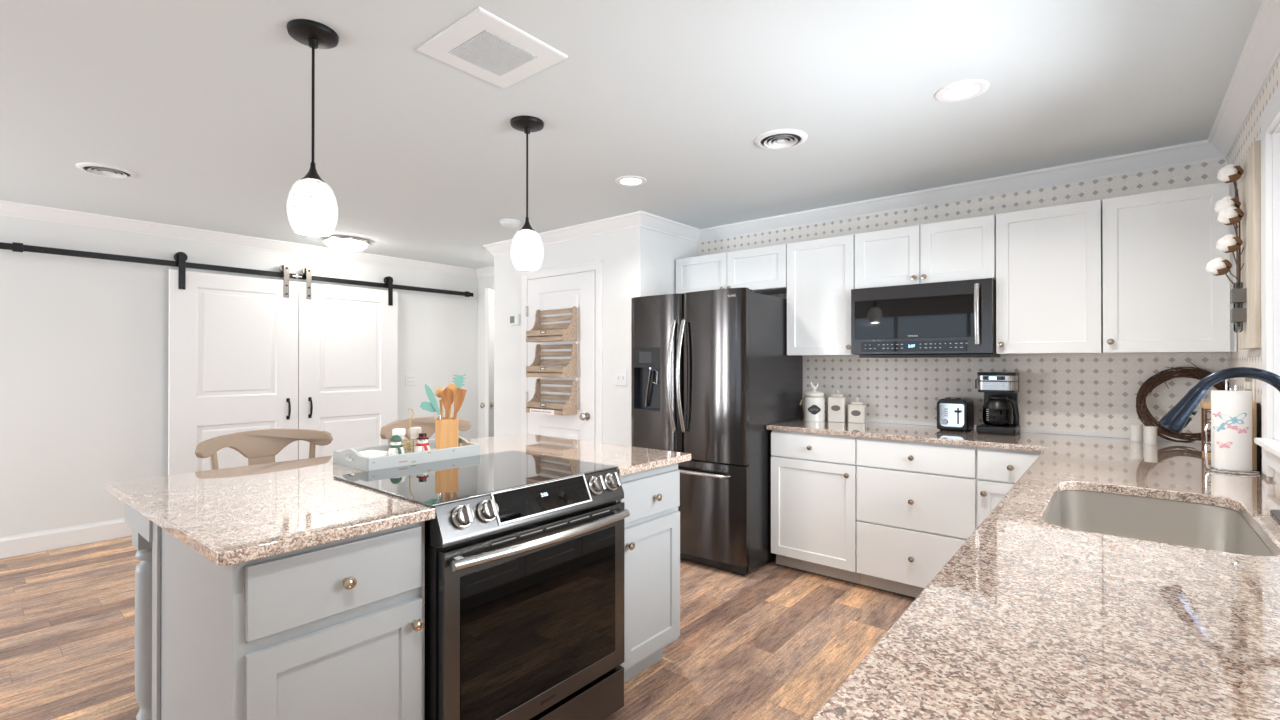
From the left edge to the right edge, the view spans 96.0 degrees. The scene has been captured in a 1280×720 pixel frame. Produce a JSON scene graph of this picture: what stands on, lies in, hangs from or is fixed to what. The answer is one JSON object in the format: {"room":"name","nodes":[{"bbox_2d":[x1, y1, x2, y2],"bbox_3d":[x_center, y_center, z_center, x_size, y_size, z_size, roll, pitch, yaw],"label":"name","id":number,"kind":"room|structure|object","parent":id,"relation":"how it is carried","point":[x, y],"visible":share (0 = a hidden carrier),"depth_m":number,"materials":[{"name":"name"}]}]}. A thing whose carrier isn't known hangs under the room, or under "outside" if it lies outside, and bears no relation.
{"room":"kitchen","nodes":[
{"label":"kitchen","id":0,"kind":"room"},
{"bbox_2d":[0,215,477,537],"bbox_3d":[-4.245,0.136,4.044,0.100,2.400,7.180,0,0,40],"label":"wall","id":1,"kind":"structure","parent":0,"point":[84,342],"depth_m":4.28,"materials":[{"name":"white paint"}]},
{"bbox_2d":[0,518,131,558],"bbox_3d":[-4.201,1.266,4.003,0.015,0.138,7.180,0,0,40],"label":"baseboard","id":2,"kind":"structure","parent":1,"relation":"attached to","point":[10,546],"depth_m":4.10,"materials":[{"name":"white wood"}]},
{"bbox_2d":[0,242,472,474],"bbox_3d":[-3.138,0.233,5.171,0.157,2.174,3.830,0,0,40],"label":"barn door","id":3,"kind":"structure","parent":1,"relation":"in","point":[233,348],"depth_m":4.79,"materials":[{"name":"white paint"}]},
{"bbox_2d":[298,267,397,459],"bbox_3d":[-2.785,0.234,5.558,0.111,2.174,0.924,0,0,40],"label":"barn door","id":4,"kind":"structure","parent":3,"relation":"hanging from","point":[348,336],"depth_m":5.52,"materials":[{"name":"white paint"}]},
{"bbox_2d":[0,200,476,277],"bbox_3d":[-4.179,-1.020,3.993,0.072,0.090,7.180,0,0,40],"label":"crown molding","id":5,"kind":"structure","parent":1,"relation":"attached to","point":[7,208],"depth_m":4.72,"materials":[{"name":"white wood"}]},
{"bbox_2d":[405,374,415,384],"bbox_3d":[-2.436,0.210,6.129,0.010,0.118,0.118,0,0,40],"label":"wall outlet","id":6,"kind":"object","parent":1,"relation":"attached to","point":[410,379],"visible":1,"depth_m":6.12,"materials":[{"name":"white plastic"}]},
{"bbox_2d":[0,536,915,719],"bbox_3d":[-1.505,1.354,2.407,6.400,0.050,8.380,0,0,40],"label":"floor","id":7,"kind":"structure","parent":0,"point":[774,641],"depth_m":2.73,"materials":[{"name":"wood"}]},
{"bbox_2d":[195,429,332,469],"bbox_3d":[-1.546,0.822,2.463,0.443,1.018,0.534,0,0,40],"label":"counter stool","id":8,"kind":"object","parent":7,"relation":"on","point":[261,446],"visible":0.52,"depth_m":2.58,"materials":[{"name":"beige paint"}]},
{"bbox_2d":[125,504,424,719],"bbox_3d":[-1.153,0.883,1.765,1.134,0.887,0.474,0,0,40],"label":"base cabinet","id":9,"kind":"object","parent":7,"relation":"on","point":[335,630],"visible":0.91,"depth_m":1.45,"materials":[{"name":"grey paint"}]},
{"bbox_2d":[105,433,690,564],"bbox_3d":[-0.782,0.426,2.233,1.158,0.030,1.757,0,0,40],"label":"countertop","id":10,"kind":"structure","parent":9,"relation":"on","point":[234,515],"depth_m":1.69,"materials":[{"name":"stone"}]},
{"bbox_2d":[333,437,479,470],"bbox_3d":[-0.957,0.377,2.390,0.309,0.068,0.480,0,0,40],"label":"serving tray","id":11,"kind":"object","parent":10,"relation":"on","point":[341,456],"visible":0.74,"depth_m":2.26,"materials":[{"name":"grey paint"}]},
{"bbox_2d":[349,450,387,459],"bbox_3d":[-1.089,0.386,2.318,0.124,0.027,0.124,0,0,25],"label":"napkin stack","id":12,"kind":"object","parent":11,"relation":"on","point":[368,453],"visible":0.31,"depth_m":2.30,"materials":[{"name":"white paper"}]},
{"bbox_2d":[387,435,403,455],"bbox_3d":[-0.991,0.352,2.341,0.064,0.096,0.066,0,0,-5],"label":"shaker","id":13,"kind":"object","parent":11,"relation":"on","point":[396,447],"visible":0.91,"depth_m":2.32,"materials":[{"name":"white ceramic"}]},
{"bbox_2d":[392,428,405,451],"bbox_3d":[-1.028,0.346,2.459,0.052,0.109,0.052,0,0,40],"label":"glass shaker","id":14,"kind":"object","parent":11,"relation":"on","point":[396,431],"visible":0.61,"depth_m":2.44,"materials":[{"name":"white glass"}]},
{"bbox_2d":[400,436,404,451],"bbox_3d":[-1.028,0.361,2.459,0.048,0.080,0.048,0,0,40],"label":"jar","id":15,"kind":"object","parent":14,"relation":"on","point":[403,437],"depth_m":2.45,"materials":[{"name":"white ceramic"}]},
{"bbox_2d":[401,409,417,452],"bbox_3d":[-0.963,0.302,2.413,0.056,0.199,0.094,0,0,40],"label":"caddy","id":16,"kind":"object","parent":11,"relation":"on","point":[410,439],"visible":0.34,"depth_m":2.41,"materials":[{"name":"beige"}]},
{"bbox_2d":[401,439,417,452],"bbox_3d":[-0.963,0.369,2.412,0.056,0.064,0.094,0,0,40],"label":"basket","id":17,"kind":"object","parent":16,"relation":"on","point":[412,445],"depth_m":2.40,"materials":[{"name":"gold metal"}]},
{"bbox_2d":[410,427,421,452],"bbox_3d":[-0.978,0.347,2.508,0.052,0.109,0.052,0,0,40],"label":"glass shaker","id":18,"kind":"object","parent":11,"relation":"on","point":[415,431],"visible":0.59,"depth_m":2.49,"materials":[{"name":"white glass"}]},
{"bbox_2d":[410,434,418,452],"bbox_3d":[-0.978,0.361,2.508,0.048,0.080,0.048,0,0,40],"label":"jar","id":19,"kind":"object","parent":18,"relation":"on","point":[413,436],"depth_m":2.49,"materials":[{"name":"white ceramic"}]},
{"bbox_2d":[414,433,430,451],"bbox_3d":[-0.902,0.352,2.393,0.065,0.097,0.064,0,0,1],"label":"shaker","id":20,"kind":"object","parent":11,"relation":"on","point":[422,444],"visible":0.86,"depth_m":2.38,"materials":[{"name":"white ceramic"}]},
{"bbox_2d":[435,417,457,449],"bbox_3d":[-0.826,0.326,2.468,0.092,0.150,0.092,0,0,-19],"label":"utensil crock","id":21,"kind":"object","parent":11,"relation":"on","point":[446,431],"visible":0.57,"depth_m":2.42,"materials":[{"name":"brown wood"}]},
{"bbox_2d":[420,401,439,411],"bbox_3d":[-0.878,0.282,2.438,0.100,0.216,0.013,0,0,-21],"label":"spatula","id":22,"kind":"object","parent":21,"relation":"in","point":[425,405],"visible":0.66,"depth_m":2.43,"materials":[{"name":"teal plastic"}]},
{"bbox_2d":[425,384,441,419],"bbox_3d":[-0.864,0.245,2.432,0.082,0.289,0.015,0,0,-9],"label":"spatula","id":23,"kind":"object","parent":21,"relation":"in","point":[429,392],"visible":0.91,"depth_m":2.43,"materials":[{"name":"teal plastic"}]},
{"bbox_2d":[435,388,443,419],"bbox_3d":[-0.860,0.254,2.488,0.048,0.270,0.048,0,0,40],"label":"ladle","id":24,"kind":"object","parent":21,"relation":"in","point":[438,392],"visible":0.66,"depth_m":2.48,"materials":[{"name":"brown wood"}]},
{"bbox_2d":[435,388,443,397],"bbox_3d":[-0.860,0.141,2.489,0.048,0.043,0.048,0,0,40],"label":"bowl","id":25,"kind":"object","parent":24,"relation":"on","point":[438,392],"depth_m":2.47,"materials":[{"name":"brown wood"}]},
{"bbox_2d":[441,387,453,419],"bbox_3d":[-0.815,0.252,2.441,0.052,0.273,0.017,0,0,-18],"label":"wooden spoon","id":26,"kind":"object","parent":21,"relation":"in","point":[447,396],"visible":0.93,"depth_m":2.44,"materials":[{"name":"brown wood"}]},
{"bbox_2d":[441,387,453,409],"bbox_3d":[-0.816,0.164,2.443,0.052,0.095,0.013,0,0,-19],"label":"bowl","id":27,"kind":"object","parent":26,"relation":"on","point":[447,396],"depth_m":2.44,"materials":[{"name":"brown wood"}]},
{"bbox_2d":[446,383,456,418],"bbox_3d":[-0.813,0.245,2.486,0.056,0.289,0.018,0,0,-18],"label":"wooden spoon","id":28,"kind":"object","parent":21,"relation":"in","point":[453,387],"visible":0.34,"depth_m":2.49,"materials":[{"name":"brown wood"}]},
{"bbox_2d":[446,383,456,401],"bbox_3d":[-0.814,0.146,2.490,0.056,0.091,0.010,0,0,-19],"label":"bowl","id":29,"kind":"object","parent":28,"relation":"on","point":[453,387],"depth_m":2.49,"materials":[{"name":"brown wood"}]},
{"bbox_2d":[452,375,464,417],"bbox_3d":[-0.796,0.227,2.515,0.070,0.326,0.012,0,0,-27],"label":"fork","id":30,"kind":"object","parent":21,"relation":"in","point":[458,382],"visible":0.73,"depth_m":2.52,"materials":[{"name":"teal plastic"}]},
{"bbox_2d":[452,375,464,387],"bbox_3d":[-0.791,0.098,2.518,0.033,0.068,0.052,0,0,40],"label":"bowl","id":31,"kind":"object","parent":30,"relation":"on","point":[458,381],"depth_m":2.52,"materials":[{"name":"teal plastic"}]},
{"bbox_2d":[453,388,466,418],"bbox_3d":[-0.777,0.254,2.453,0.077,0.272,0.015,0,0,-11],"label":"slotted spatula","id":32,"kind":"object","parent":21,"relation":"in","point":[460,394],"visible":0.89,"depth_m":2.45,"materials":[{"name":"brown wood"}]},
{"bbox_2d":[380,417,471,443],"bbox_3d":[-1.060,0.825,3.047,0.443,1.018,0.534,0,0,40],"label":"counter stool","id":33,"kind":"object","parent":7,"relation":"on","point":[427,424],"visible":0.24,"depth_m":3.15,"materials":[{"name":"beige paint"}]},
{"bbox_2d":[333,450,629,719],"bbox_3d":[-0.533,0.865,2.058,0.742,0.926,0.772,0,0,40],"label":"range","id":34,"kind":"object","parent":7,"relation":"on","point":[524,551],"visible":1,"depth_m":1.83,"materials":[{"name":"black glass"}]},
{"bbox_2d":[333,450,617,506],"bbox_3d":[-0.573,0.406,2.092,0.636,0.006,0.772,0,0,40],"label":"cooktop","id":35,"kind":"object","parent":34,"relation":"in","point":[477,479],"depth_m":1.99,"materials":[{"name":"black glass"}]},
{"bbox_2d":[616,463,679,682],"bbox_3d":[-0.362,0.887,2.714,1.134,0.887,0.455,0,0,40],"label":"base cabinet","id":36,"kind":"object","parent":7,"relation":"on","point":[652,496],"visible":0.36,"depth_m":2.37,"materials":[{"name":"grey paint"}]},
{"bbox_2d":[631,287,802,574],"bbox_3d":[0.525,0.448,4.078,0.920,1.775,0.920,0,0,40],"label":"refrigerator","id":37,"kind":"object","parent":7,"relation":"on","point":[710,369],"visible":0.84,"depth_m":3.68,"materials":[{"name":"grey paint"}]},
{"bbox_2d":[771,430,860,583],"bbox_3d":[1.228,0.885,3.737,0.540,0.874,0.638,0,0,40],"label":"base cabinet","id":38,"kind":"object","parent":7,"relation":"on","point":[814,476],"visible":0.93,"depth_m":3.51,"materials":[{"name":"white paint"}]},
{"bbox_2d":[857,437,976,597],"bbox_3d":[1.671,0.884,3.368,0.610,0.874,0.638,0,0,40],"label":"base cabinet","id":39,"kind":"object","parent":7,"relation":"on","point":[917,501],"visible":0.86,"depth_m":3.16,"materials":[{"name":"white paint"}]},
{"bbox_2d":[977,447,1041,526],"bbox_3d":[2.028,0.883,3.071,0.314,0.874,0.638,0,0,40],"label":"base cabinet","id":40,"kind":"object","parent":7,"relation":"on","point":[998,470],"visible":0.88,"depth_m":2.90,"materials":[{"name":"white paint"}]},
{"bbox_2d":[494,227,647,445],"bbox_3d":[-0.646,0.138,4.800,1.758,2.400,0.090,0,0,40],"label":"wall","id":41,"kind":"structure","parent":0,"point":[623,254],"depth_m":4.43,"materials":[{"name":"white paint"}]},
{"bbox_2d":[509,314,519,324],"bbox_3d":[-1.113,-0.356,5.115,0.124,0.092,0.027,0,0,40],"label":"thermostat","id":42,"kind":"object","parent":41,"relation":"attached to","point":[513,319],"visible":1,"depth_m":5.10,"materials":[{"name":"white plastic"}]},
{"bbox_2d":[526,271,594,441],"bbox_3d":[-0.684,0.317,4.718,0.812,2.018,0.092,0,0,40],"label":"door","id":43,"kind":"structure","parent":41,"relation":"in","point":[577,289],"depth_m":4.65,"materials":[{"name":"white paint"}]},
{"bbox_2d":[526,306,576,415],"bbox_3d":[-0.723,0.004,4.676,0.453,0.858,0.154,0,0,40],"label":"wall rack","id":44,"kind":"object","parent":43,"relation":"attached to","point":[538,333],"visible":1,"depth_m":4.67,"materials":[{"name":"brown wood"}]},
{"bbox_2d":[521,261,602,442],"bbox_3d":[-0.665,0.287,4.743,0.965,2.102,0.022,0,0,40],"label":"door frame","id":45,"kind":"structure","parent":41,"relation":"in","point":[597,266],"depth_m":4.47,"materials":[{"name":"white wood"}]},
{"bbox_2d":[483,211,640,254],"bbox_3d":[-0.698,-1.017,4.742,1.902,0.090,0.072,0,0,40],"label":"crown molding","id":46,"kind":"structure","parent":41,"relation":"attached to","point":[630,220],"depth_m":4.53,"materials":[{"name":"white wood"}]},
{"bbox_2d":[615,370,626,385],"bbox_3d":[-0.145,0.134,4.313,0.115,0.115,0.018,0,0,40],"label":"light switch","id":47,"kind":"object","parent":41,"relation":"attached to","point":[620,375],"visible":1,"depth_m":4.31,"materials":[{"name":"white plastic"}]},
{"bbox_2d":[0,0,1261,268],"bbox_3d":[-1.505,-1.101,2.416,6.400,0.060,8.380,0,0,40],"label":"ceiling","id":48,"kind":"structure","parent":0,"point":[421,156],"depth_m":2.42,"materials":[{"name":"white paint"}]},
{"bbox_2d":[76,163,137,178],"bbox_3d":[-2.999,-1.060,3.247,0.258,0.016,0.258,0,0,40],"label":"ceiling vent","id":49,"kind":"object","parent":48,"relation":"in","point":[104,170],"visible":1,"depth_m":3.23,"materials":[{"name":"white plastic"}]},
{"bbox_2d":[286,19,338,236],"bbox_3d":[-1.069,-0.744,1.886,0.150,0.658,0.150,0,0,40],"label":"pendant lamp","id":50,"kind":"object","parent":48,"relation":"hanging from","point":[311,207],"visible":1,"depth_m":1.85,"materials":[{"name":"white glass"}]},
{"bbox_2d":[322,235,369,250],"bbox_3d":[-2.593,-1.014,5.093,0.380,0.093,0.380,0,0,40],"label":"flush ceiling light","id":51,"kind":"object","parent":48,"relation":"attached to","point":[338,242],"visible":0.98,"depth_m":4.98,"materials":[{"name":"white glass"}]},
{"bbox_2d":[416,7,567,88],"bbox_3d":[-0.512,-1.067,2.008,0.366,0.010,0.366,0,0,40],"label":"ceiling vent","id":52,"kind":"object","parent":48,"relation":"in","point":[480,44],"visible":1,"depth_m":1.98,"materials":[{"name":"white plastic"}]},
{"bbox_2d":[449,30,535,75],"bbox_3d":[-0.512,-1.063,2.008,0.211,0.003,0.211,0,0,40],"label":"grille","id":53,"kind":"object","parent":52,"relation":"attached to","point":[490,52],"depth_m":2.00,"materials":[{"name":"white plastic"}]},
{"bbox_2d":[499,219,520,227],"bbox_3d":[-0.994,-1.042,4.412,0.160,0.043,0.160,0,0,40],"label":"smoke detector","id":54,"kind":"object","parent":48,"relation":"attached to","point":[508,223],"visible":1,"depth_m":4.36,"materials":[{"name":"white plastic"}]},
{"bbox_2d":[510,115,543,269],"bbox_3d":[-0.508,-0.741,2.596,0.150,0.658,0.150,0,0,40],"label":"pendant lamp","id":55,"kind":"object","parent":48,"relation":"hanging from","point":[526,250],"visible":1,"depth_m":2.55,"materials":[{"name":"white glass"}]},
{"bbox_2d":[615,176,646,185],"bbox_3d":[-0.055,-1.064,3.434,0.190,0.006,0.190,0,0,40],"label":"recessed light","id":56,"kind":"object","parent":48,"relation":"in","point":[624,180],"visible":1,"depth_m":3.42,"materials":[{"name":"white plastic"}]},
{"bbox_2d":[620,178,640,184],"bbox_3d":[-0.055,-1.064,3.434,0.124,0.002,0.124,0,0,40],"label":"diffuser","id":57,"kind":"object","parent":56,"relation":"attached to","point":[623,181],"depth_m":3.43,"materials":[{"name":"white plastic"}]},
{"bbox_2d":[754,129,807,149],"bbox_3d":[0.682,-1.061,2.794,0.250,0.016,0.250,0,0,40],"label":"ceiling vent","id":58,"kind":"object","parent":48,"relation":"in","point":[781,139],"visible":1,"depth_m":2.78,"materials":[{"name":"white plastic"}]},
{"bbox_2d":[935,79,988,101],"bbox_3d":[1.280,-1.068,2.296,0.190,0.006,0.190,0,0,40],"label":"recessed light","id":59,"kind":"object","parent":48,"relation":"in","point":[963,90],"visible":1,"depth_m":2.28,"materials":[{"name":"white plastic"}]},
{"bbox_2d":[944,84,979,98],"bbox_3d":[1.280,-1.069,2.296,0.124,0.002,0.124,0,0,40],"label":"diffuser","id":60,"kind":"object","parent":59,"relation":"attached to","point":[961,91],"depth_m":2.29,"materials":[{"name":"white plastic"}]},
{"bbox_2d":[648,229,697,295],"bbox_3d":[-0.406,0.140,5.088,1.758,2.400,0.660,0,0,40],"label":"wall","id":61,"kind":"structure","parent":0,"point":[664,249],"depth_m":4.43,"materials":[{"name":"white paint"}]},
{"bbox_2d":[640,211,699,242],"bbox_3d":[0.245,-1.018,4.445,0.072,0.090,0.822,0,0,40],"label":"crown molding","id":62,"kind":"structure","parent":61,"relation":"attached to","point":[648,220],"depth_m":4.41,"materials":[{"name":"white wood"}]},
{"bbox_2d":[804,396,824,421],"bbox_3d":[1.194,0.331,3.950,0.138,0.172,0.138,0,0,40],"label":"jar","id":63,"kind":"object","parent":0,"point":[814,406],"depth_m":3.89,"materials":[{"name":"white ceramic"}]},
{"bbox_2d":[477,159,1227,441],"bbox_3d":[0.505,0.139,4.824,6.400,2.400,0.100,0,0,40],"label":"wall","id":64,"kind":"structure","parent":0,"point":[1097,393],"depth_m":3.34,"materials":[{"name":"tile"}]},
{"bbox_2d":[476,266,493,277],"bbox_3d":[-1.412,-1.011,6.314,1.352,0.090,0.072,0,0,40],"label":"crown molding","id":65,"kind":"structure","parent":64,"relation":"attached to","point":[486,271],"depth_m":6.61,"materials":[{"name":"white"}]},
{"bbox_2d":[480,288,493,436],"bbox_3d":[-1.406,0.322,5.925,0.174,2.018,0.800,0,0,10],"label":"door","id":66,"kind":"structure","parent":64,"relation":"in","point":[489,293],"depth_m":5.56,"materials":[{"name":"white paint"}]},
{"bbox_2d":[676,244,786,294],"bbox_3d":[0.734,-0.641,4.331,0.928,0.296,0.368,0,0,40],"label":"upper cabinet","id":67,"kind":"object","parent":64,"relation":"attached to","point":[763,270],"visible":0.63,"depth_m":4.17,"materials":[{"name":"white paint"}]},
{"bbox_2d":[787,234,854,355],"bbox_3d":[1.267,-0.411,3.885,0.454,0.760,0.368,0,0,40],"label":"upper cabinet","id":68,"kind":"object","parent":64,"relation":"attached to","point":[820,272],"visible":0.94,"depth_m":3.77,"materials":[{"name":"white paint"}]},
{"bbox_2d":[855,214,995,288],"bbox_3d":[1.736,-0.619,3.495,0.758,0.348,0.368,0,0,40],"label":"upper cabinet","id":69,"kind":"object","parent":64,"relation":"attached to","point":[960,249],"visible":0.94,"depth_m":3.34,"materials":[{"name":"white paint"}]},
{"bbox_2d":[851,278,999,357],"bbox_3d":[1.705,-0.227,3.457,0.754,0.424,0.464,0,0,40],"label":"microwave","id":70,"kind":"object","parent":69,"relation":"attached to","point":[951,319],"visible":0.99,"depth_m":3.29,"materials":[{"name":"black plastic"}]},
{"bbox_2d":[698,140,1223,242],"bbox_3d":[1.645,-1.020,3.767,3.090,0.090,0.072,0,0,40],"label":"crown molding","id":71,"kind":"structure","parent":64,"relation":"attached to","point":[1202,151],"depth_m":3.41,"materials":[{"name":"white wood"}]},
{"bbox_2d":[803,415,1210,443],"bbox_3d":[1.664,0.405,3.784,3.088,0.021,0.011,0,0,40],"label":"trim","id":72,"kind":"structure","parent":64,"relation":"attached to","point":[1096,434],"depth_m":3.23,"materials":[{"name":"white"}]},
{"bbox_2d":[996,199,1102,353],"bbox_3d":[2.202,-0.414,3.106,0.448,0.760,0.368,0,0,40],"label":"upper cabinet","id":73,"kind":"object","parent":64,"relation":"attached to","point":[1049,293],"visible":0.97,"depth_m":2.99,"materials":[{"name":"white paint"}]},
{"bbox_2d":[1102,182,1236,353],"bbox_3d":[2.556,-0.415,2.811,0.464,0.760,0.368,0,0,40],"label":"upper cabinet","id":74,"kind":"object","parent":64,"relation":"attached to","point":[1160,296],"visible":0.97,"depth_m":2.70,"materials":[{"name":"white paint"}]},
{"bbox_2d":[1227,58,1279,485],"bbox_3d":[0.595,0.120,0.011,0.100,2.400,7.180,0,0,40],"label":"wall","id":75,"kind":"structure","parent":0,"point":[1251,131],"depth_m":2.26,"materials":[{"name":"paint"}]},
{"bbox_2d":[1208,0,1279,158],"bbox_3d":[0.529,-1.035,0.071,0.072,0.090,7.180,0,0,40],"label":"crown molding","id":76,"kind":"structure","parent":75,"relation":"attached to","point":[1260,54],"depth_m":2.08,"materials":[{"name":"white wood"}]},
{"bbox_2d":[1230,140,1260,349],"bbox_3d":[2.321,-0.415,2.217,0.068,0.744,0.393,0,0,40],"label":"board","id":77,"kind":"object","parent":75,"relation":"attached to","point":[1249,184],"visible":0.93,"depth_m":2.13,"materials":[{"name":"brown wood"}]},
{"bbox_2d":[1233,282,1242,331],"bbox_3d":[2.311,-0.202,2.228,0.028,0.192,0.028,0,0,40],"label":"vase","id":78,"kind":"object","parent":77,"relation":"attached to","point":[1234,328],"visible":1,"depth_m":2.23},
{"bbox_2d":[1206,164,1243,326],"bbox_3d":[2.287,-0.444,2.251,0.084,0.628,0.112,0,0,-11],"label":"stems","id":79,"kind":"object","parent":78,"relation":"in","point":[1229,214],"visible":0.99,"depth_m":2.23,"materials":[{"name":"brown"}]},
{"bbox_2d":[1243,378,1255,401],"bbox_3d":[2.419,0.101,2.293,0.019,0.125,0.180,0,0,40],"label":"wall switch plate","id":80,"kind":"object","parent":75,"relation":"attached to","point":[1249,384],"visible":0.71,"depth_m":2.24,"materials":[{"name":"white plastic"}]},
{"bbox_2d":[1254,83,1279,476],"bbox_3d":[1.676,-0.235,1.400,0.075,1.260,1.635,0,0,40],"label":"window","id":81,"kind":"structure","parent":75,"relation":"in","point":[1270,117],"depth_m":1.96,"materials":[{"name":"white"}]},
{"bbox_3d":[0.052,0.877,-0.046,0.664,0.886,1.798,0,0,40],"label":"base cabinet","id":82,"kind":"object","parent":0,"visible":0},
{"bbox_2d":[766,419,1279,719],"bbox_3d":[0.462,0.423,1.603,2.140,0.030,4.898,0,0,40],"label":"countertop","id":83,"kind":"structure","parent":82,"relation":"on","point":[1030,618],"depth_m":0.92,"materials":[{"name":"beige stone"}]},
{"bbox_2d":[799,382,824,421],"bbox_3d":[1.192,0.283,3.949,0.142,0.269,0.140,0,0,-25],"label":"canister","id":84,"kind":"object","parent":83,"relation":"on","point":[814,401],"visible":1,"depth_m":3.90,"materials":[{"name":"white ceramic"}]},
{"bbox_2d":[827,390,846,421],"bbox_3d":[1.339,0.309,3.910,0.114,0.215,0.114,0,0,30],"label":"canister","id":85,"kind":"object","parent":83,"relation":"on","point":[837,403],"visible":1,"depth_m":3.87,"materials":[{"name":"white ceramic"}]},
{"bbox_2d":[847,397,866,422],"bbox_3d":[1.450,0.333,3.851,0.112,0.167,0.112,0,0,28],"label":"canister","id":86,"kind":"object","parent":83,"relation":"on","point":[856,409],"visible":1,"depth_m":3.81,"materials":[{"name":"white ceramic"}]},
{"bbox_2d":[848,406,865,422],"bbox_3d":[1.450,0.362,3.851,0.106,0.110,0.106,0,0,28],"label":"jar","id":87,"kind":"object","parent":86,"relation":"on","point":[856,414],"depth_m":3.80,"materials":[{"name":"white ceramic"}]},
{"bbox_2d":[937,396,973,431],"bbox_3d":[1.865,0.318,3.414,0.163,0.194,0.214,0,0,40],"label":"toaster","id":88,"kind":"object","parent":83,"relation":"on","point":[953,413],"visible":1,"depth_m":3.35,"materials":[{"name":"black plastic"}]},
{"bbox_2d":[975,372,1020,435],"bbox_3d":[2.038,0.242,3.291,0.204,0.345,0.223,0,0,40],"label":"coffee maker","id":89,"kind":"object","parent":83,"relation":"on","point":[990,383],"visible":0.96,"depth_m":3.23,"materials":[{"name":"black plastic"}]},
{"bbox_2d":[982,395,1018,425],"bbox_3d":[2.039,0.284,3.253,0.185,0.168,0.150,0,0,40],"label":"coffee carafe","id":90,"kind":"object","parent":89,"relation":"on","point":[993,401],"visible":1,"depth_m":3.23,"materials":[{"name":"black glass"}]},
{"bbox_2d":[1130,424,1142,441],"bbox_3d":[2.520,0.370,2.926,0.050,0.086,0.050,0,0,40],"label":"cup","id":91,"kind":"object","parent":83,"relation":"on","point":[1136,430],"visible":1,"depth_m":2.91,"materials":[{"name":"white ceramic"}]},
{"bbox_2d":[1144,426,1157,444],"bbox_3d":[2.506,0.370,2.828,0.050,0.086,0.050,0,0,40],"label":"cup","id":92,"kind":"object","parent":83,"relation":"on","point":[1150,432],"visible":1,"depth_m":2.81,"materials":[{"name":"white ceramic"}]},
{"bbox_2d":[1045,490,1274,555],"bbox_3d":[1.378,0.543,1.570,0.464,0.210,0.754,0,0,40],"label":"sink","id":93,"kind":"object","parent":83,"relation":"in","point":[1202,526],"visible":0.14,"depth_m":1.81,"materials":[{"name":"silver metal"}]},
{"bbox_2d":[1136,362,1228,442],"bbox_3d":[2.688,0.206,2.839,0.383,0.397,0.124,0,0,37],"label":"twig wreath","id":94,"kind":"object","parent":83,"relation":"on","point":[1144,414],"visible":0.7,"depth_m":2.88,"materials":[{"name":"brown plant"}]},
{"bbox_2d":[1200,401,1210,457],"bbox_3d":[2.465,0.295,2.455,0.103,0.232,0.140,0,0,40],"label":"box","id":95,"kind":"object","parent":83,"relation":"on","point":[1205,405],"visible":0.19,"depth_m":2.44,"materials":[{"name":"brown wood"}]},
{"bbox_2d":[1158,367,1279,521],"bbox_3d":[1.547,0.213,1.509,0.286,0.390,0.260,0,0,40],"label":"kitchen faucet","id":96,"kind":"object","parent":83,"relation":"on","point":[1178,417],"visible":1,"depth_m":1.53,"materials":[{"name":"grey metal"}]},
{"bbox_2d":[1204,378,1259,474],"bbox_3d":[2.176,0.234,2.123,0.145,0.350,0.143,0,0,40],"label":"paper towel holder","id":97,"kind":"object","parent":83,"relation":"on","point":[1207,467],"visible":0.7,"depth_m":2.12,"materials":[{"name":"silver metal"}]},
{"bbox_2d":[1211,390,1251,470],"bbox_3d":[2.176,0.256,2.122,0.106,0.284,0.107,0,0,40],"label":"paper towel roll","id":98,"kind":"object","parent":97,"relation":"on","point":[1231,411],"visible":1,"depth_m":2.08,"materials":[{"name":"white paper"}]},
{"bbox_2d":[1213,423,1225,431],"bbox_3d":[2.126,0.246,2.117,0.005,0.036,0.042,0,0,-6],"label":"print","id":99,"kind":"object","parent":98,"relation":"attached to","point":[1217,427],"depth_m":2.11,"materials":[{"name":"teal paper"}]},
{"bbox_2d":[1216,442,1232,447],"bbox_3d":[2.130,0.309,2.102,0.005,0.026,0.045,0,0,-23],"label":"print","id":100,"kind":"object","parent":98,"relation":"attached to","point":[1218,444],"depth_m":2.10,"materials":[{"name":"pink paper"}]},
{"bbox_2d":[1226,423,1237,429],"bbox_3d":[2.141,0.240,2.085,0.031,0.022,0.003,0,0,43],"label":"print","id":101,"kind":"object","parent":98,"relation":"attached to","point":[1229,426],"depth_m":2.08,"materials":[{"name":"pink paper"}]},
{"bbox_2d":[1219,413,1246,424],"bbox_3d":[2.147,0.213,2.087,0.072,0.046,0.014,0,0,40],"label":"print","id":102,"kind":"object","parent":98,"relation":"attached to","point":[1224,418],"depth_m":2.08,"materials":[{"name":"teal"}]},
{"bbox_2d":[1234,427,1248,432],"bbox_3d":[2.164,0.252,2.073,0.042,0.024,0.005,0,0,14],"label":"print","id":103,"kind":"object","parent":98,"relation":"attached to","point":[1236,429],"depth_m":2.07,"materials":[{"name":"pink paper"}]},
{"bbox_2d":[1252,401,1259,470],"bbox_3d":[2.358,0.282,2.226,0.020,0.254,0.240,0,0,40],"label":"cutting board","id":104,"kind":"object","parent":83,"relation":"on","point":[1255,406],"visible":0.5,"depth_m":2.13,"materials":[{"name":"brown wood"}]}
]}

